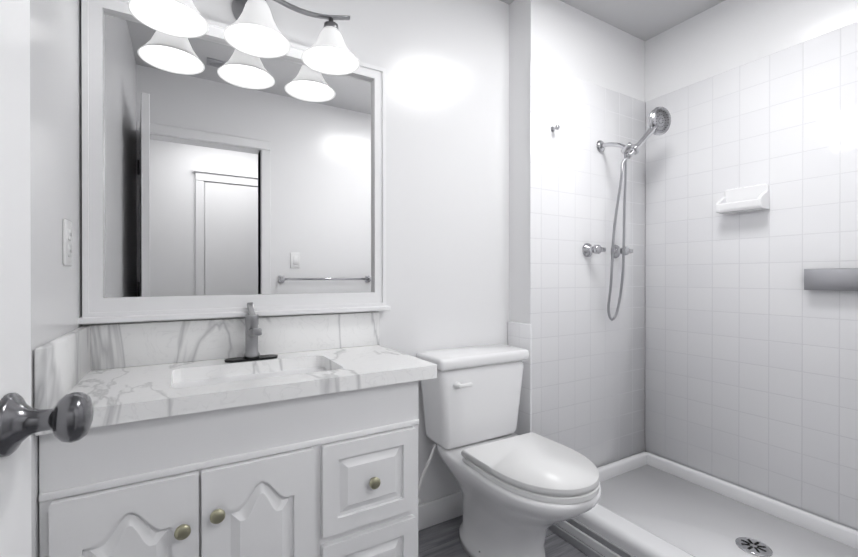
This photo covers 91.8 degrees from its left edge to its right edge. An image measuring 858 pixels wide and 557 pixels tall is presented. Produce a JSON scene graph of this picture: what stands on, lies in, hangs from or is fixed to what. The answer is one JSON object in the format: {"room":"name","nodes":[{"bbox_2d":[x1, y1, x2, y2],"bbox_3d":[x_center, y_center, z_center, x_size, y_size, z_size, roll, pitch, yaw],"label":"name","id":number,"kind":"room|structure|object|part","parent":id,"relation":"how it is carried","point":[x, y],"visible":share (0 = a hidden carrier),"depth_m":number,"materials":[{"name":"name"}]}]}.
{"room":"bathroom","nodes":[
{"label":"bathroom","id":0,"kind":"room"},
{"bbox_2d":[30,0,81,556],"bbox_3d":[-0.612,-0.127,0.418,0.120,2.400,1.756,0,0,-30],"label":"wall","id":1,"kind":"structure","parent":0,"point":[56,132],"depth_m":0.94,"materials":[{"name":"white paint"}]},
{"bbox_2d":[0,0,93,556],"bbox_3d":[-0.270,0.082,0.146,0.103,1.968,0.706,0,0,-25],"label":"door","id":2,"kind":"structure","parent":1,"relation":"in","point":[15,362],"depth_m":0.42,"materials":[{"name":"white paint"}]},
{"bbox_3d":[-0.386,0.143,0.423,0.068,0.060,0.060,0,0,-30],"label":"inside door knob","id":3,"kind":"part","parent":2,"relation":"part of","materials":[{"name":"silver metal"}]},
{"bbox_2d":[63,219,71,265],"bbox_3d":[-0.905,-0.089,1.044,0.009,0.114,0.070,0,0,-30],"label":"electrical outlet","id":4,"kind":"object","parent":1,"relation":"attached to","point":[67,242],"visible":1,"depth_m":1.03,"materials":[{"name":"white plastic"}]},
{"bbox_2d":[84,312,378,369],"bbox_3d":[-0.599,0.200,1.431,0.922,0.130,0.020,0,0,-30],"label":"backsplash","id":5,"kind":"structure","parent":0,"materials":[{"name":"stone"}]},
{"bbox_2d":[82,0,508,503],"bbox_3d":[0.037,-0.132,1.889,2.730,2.400,0.120,0,0,-30],"label":"wall","id":6,"kind":"structure","parent":0,"point":[444,64],"depth_m":1.82,"materials":[{"name":"white paint"}]},
{"bbox_2d":[128,0,208,37],"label":"sconce","id":7,"kind":"object","parent":6,"relation":"attached to","point":[177,18],"depth_m":1.24,"materials":[{"name":"white glass"}]},
{"bbox_3d":[-0.742,-0.817,1.190,0.196,0.144,0.196,0,0,-30],"label":"lamp shade","id":8,"kind":"part","parent":7,"relation":"part of","materials":[{"name":"white glass"}]},
{"bbox_2d":[78,0,390,323],"bbox_3d":[-0.580,-0.352,1.423,0.966,0.960,0.054,0,0,-30],"label":"mirror","id":9,"kind":"object","parent":6,"relation":"attached to","point":[222,177],"visible":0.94,"depth_m":1.38,"materials":[{"name":"clear glass"}]},
{"bbox_2d":[223,0,290,57],"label":"sconce","id":10,"kind":"object","parent":6,"relation":"attached to","point":[252,30],"depth_m":1.34,"materials":[{"name":"white glass"}]},
{"bbox_3d":[-0.539,-0.808,1.310,0.196,0.125,0.196,0,0,-30],"label":"lamp shade","id":11,"kind":"part","parent":10,"relation":"part of","materials":[{"name":"white glass"}]},
{"bbox_2d":[273,0,359,74],"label":"sconce","id":12,"kind":"object","parent":6,"relation":"attached to","point":[329,55],"depth_m":1.44,"materials":[{"name":"white glass"}]},
{"bbox_3d":[-0.337,-0.798,1.429,0.196,0.106,0.196,0,0,-30],"label":"lamp shade","id":13,"kind":"part","parent":12,"relation":"part of","materials":[{"name":"white glass"}]},
{"bbox_2d":[418,491,462,530],"bbox_3d":[0.070,1.016,1.834,0.728,0.105,0.014,0,0,-30],"label":"baseboard","id":14,"kind":"structure","parent":6,"relation":"attached to","point":[439,510],"depth_m":1.81,"materials":[{"name":"white paint"}]},
{"bbox_2d":[418,515,588,556],"bbox_3d":[0.858,1.103,0.498,2.730,0.060,3.356,0,0,-30],"label":"floor","id":15,"kind":"structure","parent":0,"point":[442,539],"depth_m":1.68,"materials":[{"name":"grey wood"}]},
{"bbox_2d":[34,302,436,556],"bbox_3d":[-0.484,0.575,1.236,0.922,0.990,0.475,0,0,-30],"label":"bathroom vanity","id":16,"kind":"object","parent":15,"relation":"on","point":[251,434],"visible":1,"depth_m":1.07,"materials":[{"name":"white paint"}]},
{"bbox_3d":[-0.651,0.704,0.906,0.262,0.504,0.019,0,0,-30],"label":"door","id":17,"kind":"part","parent":16,"relation":"part of","materials":[{"name":"white paint"}]},
{"bbox_3d":[-0.554,0.567,0.935,0.033,0.033,0.028,0,0,-30],"label":"knob","id":18,"kind":"part","parent":16,"relation":"part of","materials":[{"name":"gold metal"}]},
{"bbox_3d":[-0.494,0.552,0.971,0.033,0.033,0.028,0,0,-30],"label":"knob","id":19,"kind":"part","parent":16,"relation":"part of","materials":[{"name":"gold metal"}]},
{"bbox_2d":[35,345,436,435],"bbox_3d":[-0.488,0.285,1.241,0.922,0.040,0.460,0,0,-30],"label":"countertop","id":20,"kind":"structure","parent":16,"relation":"on","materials":[{"name":"stone"}]},
{"bbox_2d":[244,302,261,358],"bbox_3d":[-0.559,0.169,1.325,0.048,0.178,0.161,0,0,-30],"label":"faucet","id":21,"kind":"object","parent":20,"relation":"on","point":[252,331],"depth_m":1.34,"materials":[{"name":"silver metal"}]},
{"bbox_3d":[-0.420,0.704,1.042,0.262,0.504,0.019,0,0,-30],"label":"door","id":22,"kind":"part","parent":16,"relation":"part of","materials":[{"name":"white paint"}]},
{"bbox_3d":[-0.166,0.838,1.192,0.284,0.235,0.019,0,0,-30],"label":"drawer","id":23,"kind":"part","parent":16,"relation":"part of","materials":[{"name":"white paint"}]},
{"bbox_3d":[-0.166,0.573,1.191,0.284,0.244,0.019,0,0,-30],"label":"drawer","id":24,"kind":"part","parent":16,"relation":"part of","materials":[{"name":"white paint"}]},
{"bbox_3d":[-0.154,0.573,1.171,0.033,0.033,0.028,0,0,-30],"label":"knob","id":25,"kind":"part","parent":16,"relation":"part of","materials":[{"name":"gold metal"}]},
{"bbox_2d":[416,344,601,556],"bbox_3d":[0.294,0.688,1.555,0.494,0.762,0.693,0,0,-30],"label":"toilet","id":26,"kind":"object","parent":15,"relation":"on","point":[522,493],"visible":0.94,"depth_m":1.56,"materials":[{"name":"white ceramic"}]},
{"bbox_3d":[0.133,0.414,1.613,0.072,0.028,0.030,0,0,-30],"label":"lever","id":27,"kind":"part","parent":26,"relation":"part of","materials":[{"name":"white plastic"}]},
{"bbox_3d":[0.187,0.515,1.773,0.431,0.323,0.191,0,0,-30],"label":"tank","id":28,"kind":"part","parent":26,"relation":"part of","materials":[{"name":"white ceramic"}]},
{"bbox_3d":[0.314,0.873,1.559,0.372,0.392,0.675,0,0,-30],"label":"bowl","id":29,"kind":"part","parent":26,"relation":"part of","materials":[{"name":"white ceramic"}]},
{"bbox_3d":[0.379,0.643,1.448,0.356,0.022,0.420,0,0,-30],"label":"lid","id":30,"kind":"part","parent":26,"relation":"part of","materials":[{"name":"white plastic"}]},
{"bbox_3d":[0.382,0.666,1.443,0.360,0.017,0.412,0,0,-30],"label":"seat","id":31,"kind":"part","parent":26,"relation":"part of","materials":[{"name":"white plastic"}]},
{"bbox_2d":[574,451,857,556],"bbox_3d":[1.210,0.992,1.476,0.873,0.155,1.478,0,0,-30],"label":"shower pan","id":32,"kind":"object","parent":15,"relation":"on","point":[648,504],"visible":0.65,"depth_m":1.74,"materials":[{"name":"white plastic"}]},
{"bbox_2d":[509,0,644,323],"bbox_3d":[0.854,-0.133,2.215,0.990,2.400,0.146,0,0,-30],"label":"wall","id":33,"kind":"structure","parent":0,"point":[560,36],"depth_m":2.00,"materials":[{"name":"white paint"}]},
{"bbox_2d":[508,321,531,434],"bbox_3d":[0.425,0.638,1.958,0.012,0.860,0.158,0,0,-30],"label":"wall tile","id":34,"kind":"structure","parent":33,"relation":"attached to","point":[519,335],"depth_m":1.92,"materials":[{"name":"white tile"}]},
{"bbox_2d":[555,521,620,556],"bbox_3d":[0.830,1.016,1.252,0.012,0.036,1.478,0,0,-30],"label":"trim","id":35,"kind":"structure","parent":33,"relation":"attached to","point":[600,548],"depth_m":1.61,"materials":[{"name":"white paint"}]},
{"bbox_2d":[530,61,645,467],"bbox_3d":[0.838,0.039,2.117,0.878,2.056,0.008,0,0,-30],"label":"wall tile","id":36,"kind":"structure","parent":33,"relation":"attached to","point":[588,378],"depth_m":2.08,"materials":[{"name":"white tile"}]},
{"bbox_2d":[551,125,559,131],"bbox_3d":[0.591,-0.702,1.943,0.026,0.026,0.037,0,0,-30],"label":"robe hook","id":37,"kind":"object","parent":36,"relation":"attached to","point":[556,127],"visible":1,"depth_m":1.93,"materials":[{"name":"silver metal"}]},
{"bbox_2d":[582,243,605,256],"bbox_3d":[0.818,-0.142,2.061,0.084,0.072,0.081,0,0,-39],"label":"shower valve","id":38,"kind":"object","parent":36,"relation":"attached to","point":[588,249],"depth_m":2.05,"materials":[{"name":"silver metal"}]},
{"bbox_3d":[0.820,-0.142,2.058,0.094,0.072,0.073,0,0,-30],"label":"shower valve handle","id":39,"kind":"part","parent":38,"relation":"part of","materials":[{"name":"silver metal"}]},
{"bbox_2d":[614,245,632,257],"bbox_3d":[1.008,-0.143,2.172,0.084,0.072,0.081,0,0,-39],"label":"shower valve","id":40,"kind":"object","parent":36,"relation":"attached to","point":[617,250],"depth_m":2.16,"materials":[{"name":"silver metal"}]},
{"bbox_3d":[1.010,-0.143,2.170,0.094,0.072,0.073,0,0,-30],"label":"shower valve handle","id":41,"kind":"part","parent":40,"relation":"part of","materials":[{"name":"silver metal"}]},
{"bbox_2d":[596,107,670,320],"bbox_3d":[1.027,-0.314,2.090,0.273,1.055,0.229,0,0,-30],"label":"shower head","id":42,"kind":"object","parent":36,"relation":"attached to","point":[659,120],"visible":1,"depth_m":2.04},
{"bbox_3d":[0.944,-0.655,2.070,0.110,0.105,0.178,0,0,-30],"label":"arm","id":43,"kind":"part","parent":42,"relation":"part of"},
{"bbox_2d":[548,518,634,556],"bbox_3d":[0.828,1.020,1.251,0.020,0.100,1.478,0,0,-30],"label":"trim","id":44,"kind":"structure","parent":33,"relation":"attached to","point":[583,547],"depth_m":1.61,"materials":[{"name":"grey plastic"}]},
{"bbox_2d":[500,0,724,40],"bbox_3d":[0.858,-1.367,0.490,2.730,0.080,3.356,0,0,-30],"label":"ceiling","id":45,"kind":"structure","parent":0,"point":[644,20],"depth_m":2.08,"materials":[{"name":"grey paint"}]},
{"bbox_2d":[645,0,857,101],"bbox_3d":[2.050,-0.129,1.041,0.120,2.400,3.090,0,0,-30],"label":"wall","id":46,"kind":"structure","parent":0,"point":[723,36],"depth_m":1.97,"materials":[{"name":"white paint"}]},
{"bbox_2d":[645,21,857,530],"bbox_3d":[1.591,0.041,1.696,0.008,2.056,1.482,0,0,-30],"label":"wall tile","id":47,"kind":"structure","parent":46,"relation":"attached to","point":[751,363],"depth_m":1.86,"materials":[{"name":"white tile"}]},
{"bbox_2d":[716,184,769,213],"bbox_3d":[1.423,-0.364,1.890,0.082,0.114,0.177,0,0,-30],"label":"soap dish","id":48,"kind":"object","parent":47,"relation":"attached to","point":[747,198],"visible":1,"depth_m":1.88,"materials":[{"name":"white ceramic"}]},
{"bbox_2d":[804,268,857,290],"bbox_3d":[1.717,0.004,1.429,0.045,0.086,0.655,0,0,-30],"label":"shelf","id":49,"kind":"object","parent":47,"relation":"attached to","point":[839,279],"visible":0.96,"depth_m":1.62,"materials":[{"name":"grey metal"}]}
]}

